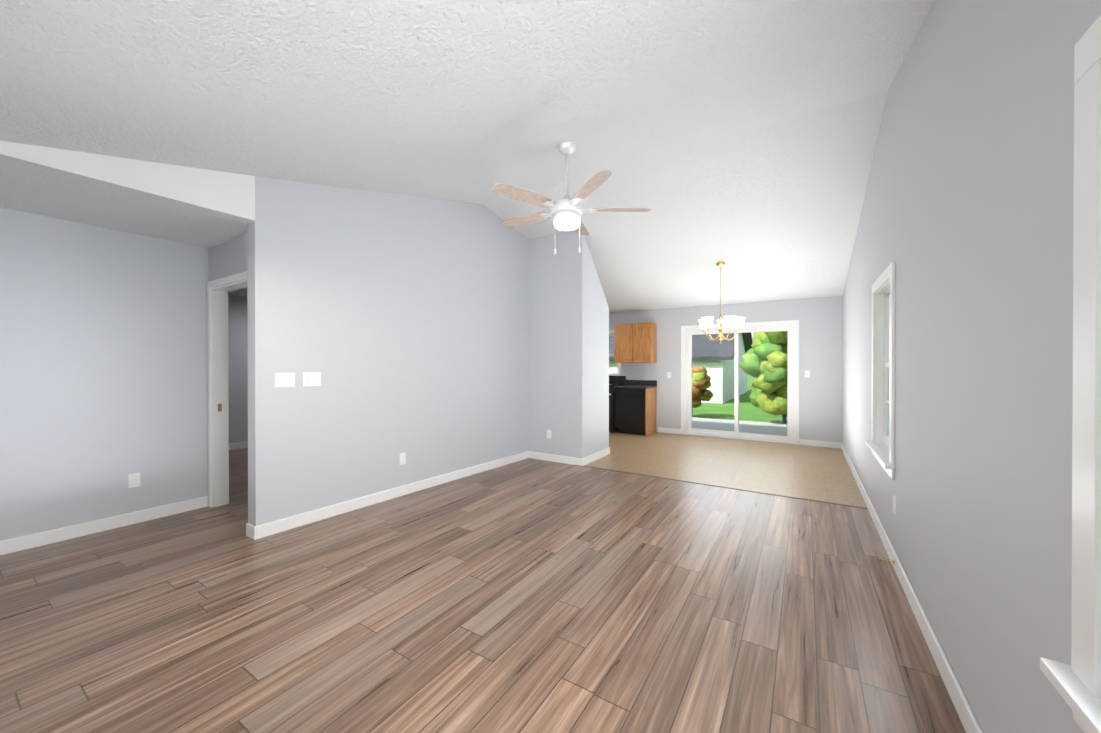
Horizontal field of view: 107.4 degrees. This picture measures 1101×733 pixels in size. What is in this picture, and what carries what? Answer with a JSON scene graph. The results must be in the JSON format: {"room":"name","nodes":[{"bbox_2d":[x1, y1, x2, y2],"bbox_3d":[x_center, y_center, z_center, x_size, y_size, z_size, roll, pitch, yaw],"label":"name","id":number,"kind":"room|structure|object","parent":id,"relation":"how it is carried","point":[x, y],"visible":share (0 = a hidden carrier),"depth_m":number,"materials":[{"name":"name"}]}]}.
{"room":"empty living room","nodes":[
{"label":"empty living room","id":0,"kind":"room"},
{"bbox_2d":[0,207,208,540],"bbox_3d":[-3.734,0.102,3.069,0.150,2.510,1.780,0,0,32],"label":"wall","id":1,"kind":"structure","parent":0,"point":[103,363],"depth_m":3.18,"materials":[{"name":"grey paint"}]},
{"bbox_2d":[0,496,207,555],"bbox_3d":[-3.656,1.258,3.043,0.014,0.099,1.750,0,0,32],"label":"baseboard","id":2,"kind":"structure","parent":1,"relation":"attached to","point":[21,543],"depth_m":3.17,"materials":[{"name":"white wood"}]},
{"bbox_2d":[128,472,139,487],"bbox_3d":[-3.459,0.946,3.360,0.010,0.115,0.070,0,0,32],"label":"outlet","id":3,"kind":"object","parent":1,"relation":"attached to","point":[133,479],"depth_m":3.36,"materials":[{"name":"white plastic"}]},
{"bbox_2d":[208,233,246,505],"bbox_3d":[-3.909,0.097,4.302,3.900,2.510,0.120,0,0,32],"label":"wall","id":4,"kind":"structure","parent":0,"point":[227,258],"depth_m":3.54,"materials":[{"name":"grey paint"}]},
{"bbox_2d":[207,271,246,507],"bbox_3d":[-2.775,0.260,3.580,0.900,2.090,0.136,0,0,32],"label":"door frame","id":5,"kind":"structure","parent":4,"relation":"attached to","point":[218,290],"depth_m":3.76,"materials":[{"name":"white wood"}]},
{"bbox_2d":[228,294,247,443],"bbox_3d":[-4.775,-0.037,6.730,0.150,2.760,3.310,0,0,32],"label":"wall","id":6,"kind":"structure","parent":0,"point":[238,365],"depth_m":6.37,"materials":[{"name":"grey paint"}]},
{"bbox_2d":[229,441,247,449],"bbox_3d":[-4.710,1.243,6.682,0.014,0.099,3.050,0,0,32],"label":"baseboard","id":7,"kind":"structure","parent":6,"relation":"attached to","point":[238,445],"depth_m":6.36,"materials":[{"name":"white wood"}]},
{"bbox_2d":[247,176,527,525],"bbox_3d":[-1.294,-0.349,4.481,0.130,3.400,3.424,0,0,36],"label":"wall","id":8,"kind":"structure","parent":0,"point":[399,322],"depth_m":3.84,"materials":[{"name":"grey paint"}]},
{"bbox_2d":[275,373,294,386],"bbox_3d":[-2.109,0.106,3.217,0.019,0.115,0.141,0,0,35],"label":"light switch","id":9,"kind":"object","parent":8,"relation":"attached to","point":[288,379],"depth_m":3.22,"materials":[{"name":"white plastic"}]},
{"bbox_2d":[303,372,320,385],"bbox_3d":[-1.993,0.106,3.380,0.019,0.115,0.141,0,0,35],"label":"light switch","id":10,"kind":"object","parent":8,"relation":"attached to","point":[309,378],"depth_m":3.38,"materials":[{"name":"white plastic"}]},
{"bbox_2d":[248,451,527,539],"bbox_3d":[-1.271,1.252,4.393,0.214,0.099,3.304,0,0,32],"label":"baseboard","id":11,"kind":"structure","parent":8,"relation":"attached to","point":[260,531],"depth_m":3.77,"materials":[{"name":"white wood"}]},
{"bbox_2d":[399,452,405,464],"bbox_3d":[-1.494,0.933,4.086,0.010,0.115,0.070,0,0,35],"label":"outlet","id":12,"kind":"object","parent":8,"relation":"attached to","point":[402,456],"depth_m":4.08,"materials":[{"name":"white plastic"}]},
{"bbox_2d":[0,91,887,312],"bbox_3d":[-0.866,-1.610,5.093,8.205,1.063,8.270,0,0,32],"label":"ceiling","id":13,"kind":"structure","parent":0,"point":[770,212],"depth_m":4.34,"materials":[{"name":"paint"}]},
{"bbox_2d":[0,141,254,220],"bbox_3d":[-2.612,-1.266,2.451,0.006,0.335,1.423,0,0,32],"label":"fascia","id":14,"kind":"object","parent":13,"relation":"attached to","point":[229,193],"visible":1,"depth_m":2.60,"materials":[{"name":"white paint"}]},
{"bbox_2d":[699,261,745,343],"bbox_3d":[2.442,-0.910,5.800,0.635,1.172,0.616,0,0,32],"label":"chandelier","id":15,"kind":"object","parent":13,"relation":"hanging from","point":[728,322],"visible":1,"depth_m":5.70,"materials":[{"name":"white glass"}]},
{"bbox_2d":[0,0,933,203],"bbox_3d":[-0.892,-1.568,2.534,5.525,1.125,4.210,0,0,32],"label":"ceiling","id":16,"kind":"structure","parent":0,"point":[472,101],"depth_m":2.04,"materials":[{"name":"paint"}]},
{"bbox_2d":[492,141,650,253],"bbox_3d":[0.091,-1.330,3.241,1.228,0.903,1.277,0,0,32],"label":"fan","id":17,"kind":"object","parent":16,"relation":"hanging from","point":[567,211],"visible":1,"depth_m":3.12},
{"bbox_2d":[0,447,965,732],"bbox_3d":[-1.847,1.355,3.684,8.355,0.100,5.120,0,0,32],"label":"floor","id":18,"kind":"structure","parent":0,"point":[530,595],"depth_m":2.10,"materials":[{"name":"brown wood"}]},
{"bbox_2d":[577,465,867,508],"bbox_3d":[1.627,1.298,4.523,3.065,0.006,0.040,0,0,32],"label":"transition strip","id":19,"kind":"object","parent":18,"relation":"on","point":[731,487],"depth_m":4.29,"materials":[{"name":"wood"}]},
{"bbox_2d":[528,230,585,457],"bbox_3d":[-1.771,-0.258,6.724,5.240,3.200,0.120,0,0,32],"label":"wall","id":20,"kind":"structure","parent":0,"point":[557,344],"depth_m":5.48,"materials":[{"name":"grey paint"}]},
{"bbox_2d":[547,430,550,437],"bbox_3d":[-0.019,0.927,5.551,0.070,0.115,0.010,0,0,32],"label":"outlet","id":21,"kind":"object","parent":20,"relation":"attached to","point":[548,431],"depth_m":5.55,"materials":[{"name":"white plastic"}]},
{"bbox_2d":[528,451,583,465],"bbox_3d":[0.067,1.248,5.497,0.844,0.099,0.016,0,0,32],"label":"baseboard","id":22,"kind":"structure","parent":20,"relation":"attached to","point":[534,455],"depth_m":5.48,"materials":[{"name":"white wood"}]},
{"bbox_2d":[586,241,608,456],"bbox_3d":[0.622,-0.162,5.722,0.120,3.018,0.730,0,0,32],"label":"wall","id":23,"kind":"structure","parent":0,"point":[597,373],"depth_m":5.64,"materials":[{"name":"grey paint"}]},
{"bbox_2d":[584,447,609,464],"bbox_3d":[0.645,1.247,5.656,0.034,0.099,0.854,0,0,32],"label":"baseboard","id":24,"kind":"structure","parent":23,"relation":"attached to","point":[602,453],"depth_m":5.62,"materials":[{"name":"white wood"}]},
{"bbox_2d":[609,296,842,441],"bbox_3d":[1.824,0.082,8.204,6.655,2.510,0.150,0,0,32],"label":"wall","id":25,"kind":"structure","parent":0,"point":[820,319],"depth_m":6.68,"materials":[{"name":"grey paint"}]},
{"bbox_2d":[609,330,620,375],"bbox_3d":[1.021,-0.255,8.686,1.100,1.000,0.146,0,0,32],"label":"kitchen window","id":26,"kind":"structure","parent":25,"relation":"in","point":[619,364],"depth_m":8.44,"materials":[{"name":"white plastic"}]},
{"bbox_2d":[615,322,656,362],"bbox_3d":[1.673,-0.458,7.998,0.755,0.770,0.350,0,0,32],"label":"upper cabinet","id":27,"kind":"object","parent":25,"relation":"attached to","point":[635,342],"visible":1,"depth_m":7.85,"materials":[{"name":"brown wood"}]},
{"bbox_2d":[625,379,656,386],"bbox_3d":[0.598,0.319,8.871,3.527,0.100,0.020,0,0,32],"label":"backsplash","id":28,"kind":"structure","parent":25,"relation":"attached to","point":[648,383],"depth_m":8.02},
{"bbox_2d":[658,427,680,433],"bbox_3d":[2.293,1.241,7.817,0.445,0.095,0.014,0,0,32],"label":"baseboard","id":29,"kind":"structure","parent":25,"relation":"attached to","point":[664,430],"depth_m":7.81,"materials":[{"name":"white wood"}]},
{"bbox_2d":[685,325,793,443],"bbox_3d":[3.354,0.310,7.278,1.790,2.040,0.170,0,0,32],"label":"door","id":30,"kind":"structure","parent":25,"relation":"in","point":[737,434],"depth_m":7.23,"materials":[{"name":"white plastic"}]},
{"bbox_2d":[681,320,798,444],"bbox_3d":[3.307,0.260,7.204,1.914,2.062,0.066,0,0,32],"label":"door frame","id":31,"kind":"structure","parent":25,"relation":"attached to","point":[795,323],"depth_m":6.88,"materials":[{"name":"white wood"}]},
{"bbox_2d":[805,370,809,377],"bbox_3d":[4.199,0.123,6.611,0.070,0.115,0.018,0,0,32],"label":"light switch","id":32,"kind":"object","parent":25,"relation":"attached to","point":[807,373],"depth_m":6.61,"materials":[{"name":"white plastic"}]},
{"bbox_2d":[799,439,841,447],"bbox_3d":[4.346,1.244,6.526,0.565,0.099,0.014,0,0,32],"label":"baseboard","id":33,"kind":"structure","parent":25,"relation":"attached to","point":[801,441],"depth_m":6.52,"materials":[{"name":"white wood"}]},
{"bbox_2d":[586,432,866,506],"bbox_3d":[1.050,1.342,6.835,6.805,0.100,3.300,0,0,32],"label":"floor","id":34,"kind":"structure","parent":0,"point":[816,473],"depth_m":5.41,"materials":[{"name":"tile"}]},
{"bbox_2d":[609,383,620,431],"bbox_3d":[1.057,0.837,8.207,0.760,0.900,0.600,0,0,32],"label":"stove","id":35,"kind":"object","parent":34,"relation":"on","point":[612,386],"depth_m":7.78,"materials":[{"name":"black metal"}]},
{"bbox_2d":[617,387,656,435],"bbox_3d":[1.663,0.853,7.861,0.622,0.870,0.600,0,0,32],"label":"base cabinet","id":36,"kind":"object","parent":34,"relation":"on","point":[632,406],"depth_m":7.62,"materials":[{"name":"brown wood"}]},
{"bbox_2d":[621,383,648,390],"bbox_3d":[1.657,0.392,7.842,0.638,0.038,0.635,0,0,32],"label":"countertop","id":37,"kind":"structure","parent":36,"relation":"on","point":[642,385],"depth_m":7.93,"materials":[{"name":"black stone"}]},
{"bbox_2d":[842,0,1100,732],"bbox_3d":[2.489,-0.342,2.900,0.115,3.400,8.420,0,0,32],"label":"wall","id":38,"kind":"structure","parent":0,"point":[966,223],"depth_m":1.36,"materials":[{"name":"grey paint"}]},
{"bbox_2d":[865,261,894,479],"bbox_3d":[2.561,0.026,3.056,0.182,1.448,1.000,0,0,32],"label":"window","id":39,"kind":"structure","parent":38,"relation":"in","point":[886,363],"depth_m":3.34,"materials":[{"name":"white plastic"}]},
{"bbox_2d":[879,557,894,563],"bbox_3d":[2.183,1.259,2.626,0.076,0.024,0.023,0,0,32],"label":"doorstop","id":40,"kind":"object","parent":38,"relation":"attached to","point":[881,559],"visible":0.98,"depth_m":2.62,"materials":[{"name":"gold metal"}]},
{"bbox_2d":[893,495,895,514],"bbox_3d":[2.261,0.909,2.659,0.010,0.115,0.070,0,0,32],"label":"outlet","id":41,"kind":"object","parent":38,"relation":"attached to","point":[894,497],"depth_m":2.65,"materials":[{"name":"white plastic"}]},
{"bbox_2d":[840,443,982,732],"bbox_3d":[2.434,1.258,2.940,0.014,0.099,8.120,0,0,32],"label":"baseboard","id":42,"kind":"structure","parent":38,"relation":"attached to","point":[966,715],"depth_m":1.90,"materials":[{"name":"white wood"}]},
{"bbox_2d":[1040,15,1100,732],"bbox_3d":[0.852,0.037,0.405,0.110,1.448,1.130,0,0,32],"label":"window","id":43,"kind":"structure","parent":38,"relation":"in","point":[1076,683],"depth_m":0.82,"materials":[{"name":"white wood"}]},
{"label":"outside","id":44,"kind":"structure","parent":0,"visible":0},
{"bbox_2d":[609,331,787,435],"bbox_3d":[10.805,-2.420,16.799,120.000,8.546,120.000,0,0,32],"label":"outdoor view","id":45,"kind":"object","parent":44,"point":[760,412],"depth_m":11.16,"materials":[{"name":"green plant"}]}
]}

